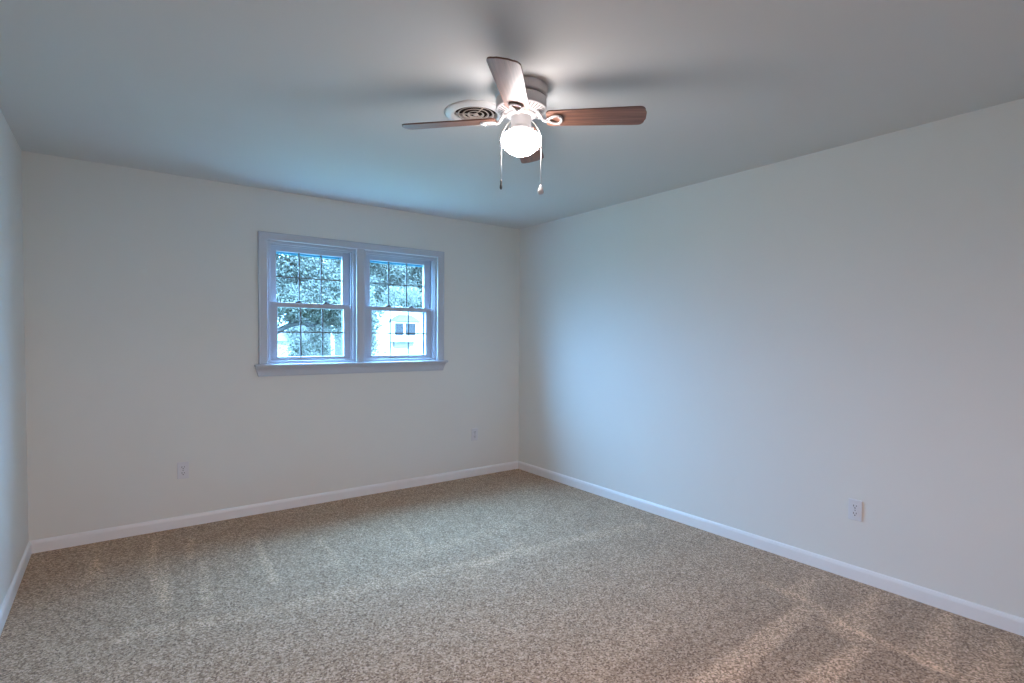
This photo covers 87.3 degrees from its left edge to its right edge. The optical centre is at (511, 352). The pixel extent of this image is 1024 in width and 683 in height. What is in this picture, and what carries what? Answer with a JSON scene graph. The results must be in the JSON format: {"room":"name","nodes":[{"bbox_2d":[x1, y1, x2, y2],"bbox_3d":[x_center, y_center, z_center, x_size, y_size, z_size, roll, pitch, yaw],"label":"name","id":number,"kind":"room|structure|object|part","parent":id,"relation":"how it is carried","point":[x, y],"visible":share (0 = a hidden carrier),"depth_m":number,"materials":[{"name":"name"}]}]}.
{"room":"empty bedroom","nodes":[
{"label":"empty bedroom","id":0,"kind":"room"},
{"bbox_2d":[0,110,28,607],"bbox_3d":[-1.488,0.087,1.165,0.130,2.660,5.080,-1,2,-36],"label":"wall","id":1,"kind":"structure","parent":0,"point":[14,534],"depth_m":2.82,"materials":[{"name":"beige paint"}]},
{"bbox_2d":[0,542,31,634],"bbox_3d":[-1.473,1.255,1.288,0.014,0.078,4.936,-1,2,-36],"label":"baseboard","id":2,"kind":"structure","parent":1,"relation":"attached to","point":[9,598],"depth_m":2.74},
{"bbox_2d":[21,151,519,540],"bbox_3d":[-1.475,-0.005,4.414,4.015,2.660,0.130,-1,2,-36],"label":"wall","id":3,"kind":"structure","parent":0,"point":[141,286],"depth_m":3.80,"materials":[{"name":"beige paint"}]},
{"bbox_2d":[177,461,188,478],"bbox_3d":[-2.298,0.820,3.746,0.070,0.117,0.009,-1,2,-36],"label":"wall outlet","id":4,"kind":"object","parent":3,"relation":"attached to","point":[182,467],"visible":1,"depth_m":3.74,"materials":[{"name":"white plastic"}]},
{"bbox_2d":[29,461,518,553],"bbox_3d":[-1.440,1.167,4.389,3.755,0.078,0.014,-1,2,-36],"label":"baseboard","id":5,"kind":"structure","parent":3,"relation":"attached to","point":[88,537],"depth_m":3.98,"materials":[{"name":"white wood"}]},
{"bbox_2d":[276,251,422,266],"bbox_3d":[-1.350,-0.388,4.586,1.550,1.076,0.022,-1,2,-36],"label":"trim","id":6,"kind":"structure","parent":3,"relation":"attached to","point":[285,253],"depth_m":4.46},
{"bbox_2d":[255,231,445,376],"bbox_3d":[-1.297,-0.376,4.509,1.613,1.086,0.164,-1,2,-36],"label":"window","id":7,"kind":"structure","parent":3,"relation":"in","point":[348,256],"depth_m":4.36,"materials":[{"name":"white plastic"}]},
{"bbox_2d":[276,253,341,303],"bbox_3d":[-1.626,-0.596,4.319,0.520,0.401,0.007,-1,2,-36],"label":"grille","id":8,"kind":"object","parent":7,"relation":"attached to","point":[320,254],"depth_m":4.37,"materials":[{"name":"white plastic"}]},
{"bbox_3d":[-1.630,-0.602,4.325,0.640,0.476,0.032,-1,2,-36],"label":"sash","id":9,"kind":"part","parent":7,"relation":"part of","materials":[{"name":"white plastic"}]},
{"bbox_3d":[-1.609,-0.163,4.304,0.640,0.468,0.038,-1,2,-36],"label":"sash","id":10,"kind":"part","parent":7,"relation":"part of","materials":[{"name":"white plastic"}]},
{"bbox_2d":[278,308,343,355],"bbox_3d":[-1.606,-0.165,4.301,0.520,0.388,0.007,-1,2,-36],"label":"grille","id":11,"kind":"object","parent":7,"relation":"attached to","point":[300,332],"depth_m":4.35,"materials":[{"name":"white plastic"}]},
{"bbox_2d":[254,360,447,366],"bbox_3d":[-1.267,0.086,4.483,1.632,0.019,0.092,-1,2,-36],"label":"window sill","id":12,"kind":"structure","parent":3,"relation":"attached to","point":[427,361],"depth_m":4.39,"materials":[{"name":"white wood"}]},
{"bbox_2d":[341,296,423,355],"bbox_3d":[-1.347,-0.387,4.582,1.550,0.956,0.012,-1,2,-36],"label":"trim","id":13,"kind":"structure","parent":3,"relation":"attached to","point":[422,296],"depth_m":4.96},
{"bbox_2d":[365,250,436,361],"bbox_3d":[-1.005,-0.399,4.755,0.695,0.938,0.116,-1,2,-36],"label":"window","id":14,"kind":"structure","parent":3,"relation":"in","point":[429,264],"depth_m":4.80,"materials":[{"name":"white plastic"}]},
{"bbox_2d":[370,262,423,306],"bbox_3d":[-1.018,-0.605,4.768,0.520,0.401,0.007,-1,2,-36],"label":"grille","id":15,"kind":"object","parent":14,"relation":"attached to","point":[415,263],"depth_m":4.82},
{"bbox_3d":[-1.022,-0.611,4.774,0.640,0.476,0.032,-1,2,-36],"label":"sash","id":16,"kind":"part","parent":14,"relation":"part of","materials":[{"name":"white plastic"}]},
{"bbox_3d":[-1.001,-0.172,4.754,0.640,0.468,0.038,-1,2,-36],"label":"sash","id":17,"kind":"part","parent":14,"relation":"part of","materials":[{"name":"white plastic"}]},
{"bbox_2d":[372,311,425,354],"bbox_3d":[-0.999,-0.174,4.750,0.520,0.388,0.007,-1,2,-36],"label":"grille","id":18,"kind":"object","parent":14,"relation":"attached to","point":[424,312],"depth_m":4.80,"materials":[{"name":"white plastic"}]},
{"bbox_2d":[471,428,477,440],"bbox_3d":[-0.360,0.786,5.179,0.070,0.117,0.009,-1,2,-36],"label":"wall outlet","id":19,"kind":"object","parent":3,"relation":"attached to","point":[474,430],"visible":1,"depth_m":5.18,"materials":[{"name":"white plastic"}]},
{"bbox_2d":[0,0,1023,228],"bbox_3d":[0.044,-1.216,2.336,3.755,0.100,4.950,-1,2,-36],"label":"ceiling","id":20,"kind":"structure","parent":0,"point":[314,98],"depth_m":2.32,"materials":[{"name":"paint"}]},
{"bbox_2d":[445,100,504,126],"bbox_3d":[-0.178,-1.213,2.632,0.302,0.106,0.302,-1,2,-36],"label":"ceiling vent","id":21,"kind":"object","parent":20,"relation":"in","point":[466,109],"visible":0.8,"depth_m":2.62,"materials":[{"name":"white metal"}]},
{"bbox_2d":[402,56,646,194],"bbox_3d":[0.040,-0.930,2.369,0.827,0.475,0.827,-1,2,-36],"label":"ceiling fan","id":22,"kind":"object","parent":20,"relation":"hanging from","point":[521,99],"visible":1,"depth_m":2.31,"materials":[{"name":"white metal"}]},
{"bbox_3d":[-0.282,-1.029,2.410,0.427,0.006,0.124,0,13,8],"label":"blade","id":23,"kind":"part","parent":22,"relation":"part of","materials":[{"name":"brown wood"}]},
{"bbox_3d":[-0.023,-0.887,2.346,0.053,0.268,0.014,0,2,-26],"label":"pull chain","id":24,"kind":"part","parent":22,"relation":"part of","materials":[{"name":"silver metal"}]},
{"bbox_3d":[-0.004,-1.017,2.044,0.124,0.006,0.427,13,4,7],"label":"blade","id":25,"kind":"part","parent":22,"relation":"part of","materials":[{"name":"white wood"}]},
{"bbox_3d":[0.040,-0.927,2.369,0.181,0.105,0.181,-1,2,-36],"label":"glass globe","id":26,"kind":"part","parent":22,"relation":"part of"},
{"bbox_3d":[0.085,-1.035,2.688,0.124,0.006,0.427,-11,-1,8],"label":"blade","id":27,"kind":"part","parent":22,"relation":"part of","materials":[{"name":"brown wood"}]},
{"bbox_3d":[0.102,-0.877,2.346,0.053,0.286,0.014,1,2,25],"label":"pull chain","id":28,"kind":"part","parent":22,"relation":"part of","materials":[{"name":"silver metal"}]},
{"bbox_3d":[0.125,-0.714,2.345,0.029,0.047,0.029,-1,2,-36],"label":"pull knob","id":29,"kind":"part","parent":22,"relation":"part of","materials":[{"name":"white plastic"}]},
{"bbox_3d":[0.363,-1.022,2.322,0.427,0.006,0.124,2,-10,8],"label":"blade","id":30,"kind":"part","parent":22,"relation":"part of","materials":[{"name":"brown wood"}]},
{"bbox_2d":[0,469,1023,682],"bbox_3d":[0.026,1.323,2.408,3.755,0.100,4.950,-1,2,-36],"label":"floor","id":31,"kind":"structure","parent":0,"point":[515,575],"depth_m":2.66,"materials":[{"name":"brown carpet"}]},
{"bbox_2d":[518,98,1023,617],"bbox_3d":[1.636,0.043,3.475,0.130,2.660,5.080,-1,2,-36],"label":"wall","id":32,"kind":"structure","parent":0,"point":[761,351],"depth_m":3.14,"materials":[{"name":"beige paint"}]},
{"bbox_2d":[518,461,1023,636],"bbox_3d":[1.535,1.213,3.512,0.014,0.078,4.936,-1,2,-36],"label":"baseboard","id":33,"kind":"structure","parent":32,"relation":"attached to","point":[1014,624],"depth_m":3.14,"materials":[{"name":"white wood"}]},
{"bbox_2d":[848,498,862,521],"bbox_3d":[1.916,0.877,2.994,0.009,0.117,0.070,-1,2,-36],"label":"wall outlet","id":34,"kind":"object","parent":32,"relation":"attached to","point":[854,506],"visible":1,"depth_m":2.99,"materials":[{"name":"white plastic"}]},
{"bbox_2d":[851,511,857,516],"bbox_3d":[1.914,0.898,2.993,0.004,0.027,0.034,-1,2,-36],"label":"receptacle","id":35,"kind":"object","parent":34,"relation":"attached to","point":[853,513],"depth_m":2.99,"materials":[{"name":"white plastic"}]},
{"label":"outside","id":36,"kind":"structure","parent":0,"visible":0},
{"bbox_3d":[-18.696,0.906,47.701,100.000,0.100,89.870,-1,2,-36],"label":"ground","id":37,"kind":"structure","parent":36,"visible":0},
{"bbox_2d":[278,330,299,356],"bbox_3d":[-12.908,0.153,25.434,4.450,2.750,4.100,-1,2,-36],"label":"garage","id":38,"kind":"structure","parent":37,"relation":"on","point":[281,338],"depth_m":24.96,"materials":[{"name":"white"}]},
{"bbox_2d":[276,254,375,356],"bbox_3d":[-6.549,-0.991,15.336,5.263,5.714,2.264,-1,2,-36],"label":"leafy tree","id":39,"kind":"object","parent":37,"relation":"on","point":[286,288],"visible":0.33,"depth_m":15.42,"materials":[{"name":"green plant"}]},
{"bbox_2d":[282,302,379,355],"bbox_3d":[-9.123,-0.680,26.650,3.000,4.400,5.800,-1,2,-36],"label":"house","id":40,"kind":"structure","parent":37,"relation":"on","point":[337,348],"depth_m":24.51,"materials":[{"name":"white"}]},
{"bbox_2d":[331,329,334,355],"bbox_3d":[-6.338,0.345,19.413,0.390,2.800,0.100,-1,2,-36],"label":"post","id":41,"kind":"object","parent":37,"relation":"on","point":[332,337],"visible":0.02,"depth_m":19.27,"materials":[{"name":"white"}]},
{"bbox_2d":[326,261,422,354],"bbox_3d":[-4.081,-1.353,19.927,5.152,6.201,3.209,-1,2,-36],"label":"leafy tree","id":42,"kind":"object","parent":37,"relation":"on","point":[378,272],"visible":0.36,"depth_m":19.14,"materials":[{"name":"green plant"}]},
{"bbox_2d":[372,303,421,354],"bbox_3d":[-10.240,-1.546,35.545,6.700,5.610,10.030,-1,2,-36],"label":"house","id":43,"kind":"structure","parent":37,"relation":"on","point":[399,320],"depth_m":32.38,"materials":[{"name":"white"}]},
{"bbox_3d":[-6.750,-1.418,32.106,0.560,0.720,0.025,-1,2,-36],"label":"pane","id":44,"kind":"part","parent":43,"relation":"part of","materials":[{"name":"blue glass"}]},
{"bbox_3d":[-6.619,-0.533,32.677,1.230,0.300,0.300,-1,2,-36],"label":"panel","id":45,"kind":"part","parent":43,"relation":"part of","materials":[{"name":"white"}]},
{"bbox_3d":[-6.146,-1.427,32.551,0.660,0.720,0.025,-1,2,-36],"label":"pane","id":46,"kind":"part","parent":43,"relation":"part of","materials":[{"name":"blue glass"}]}
]}

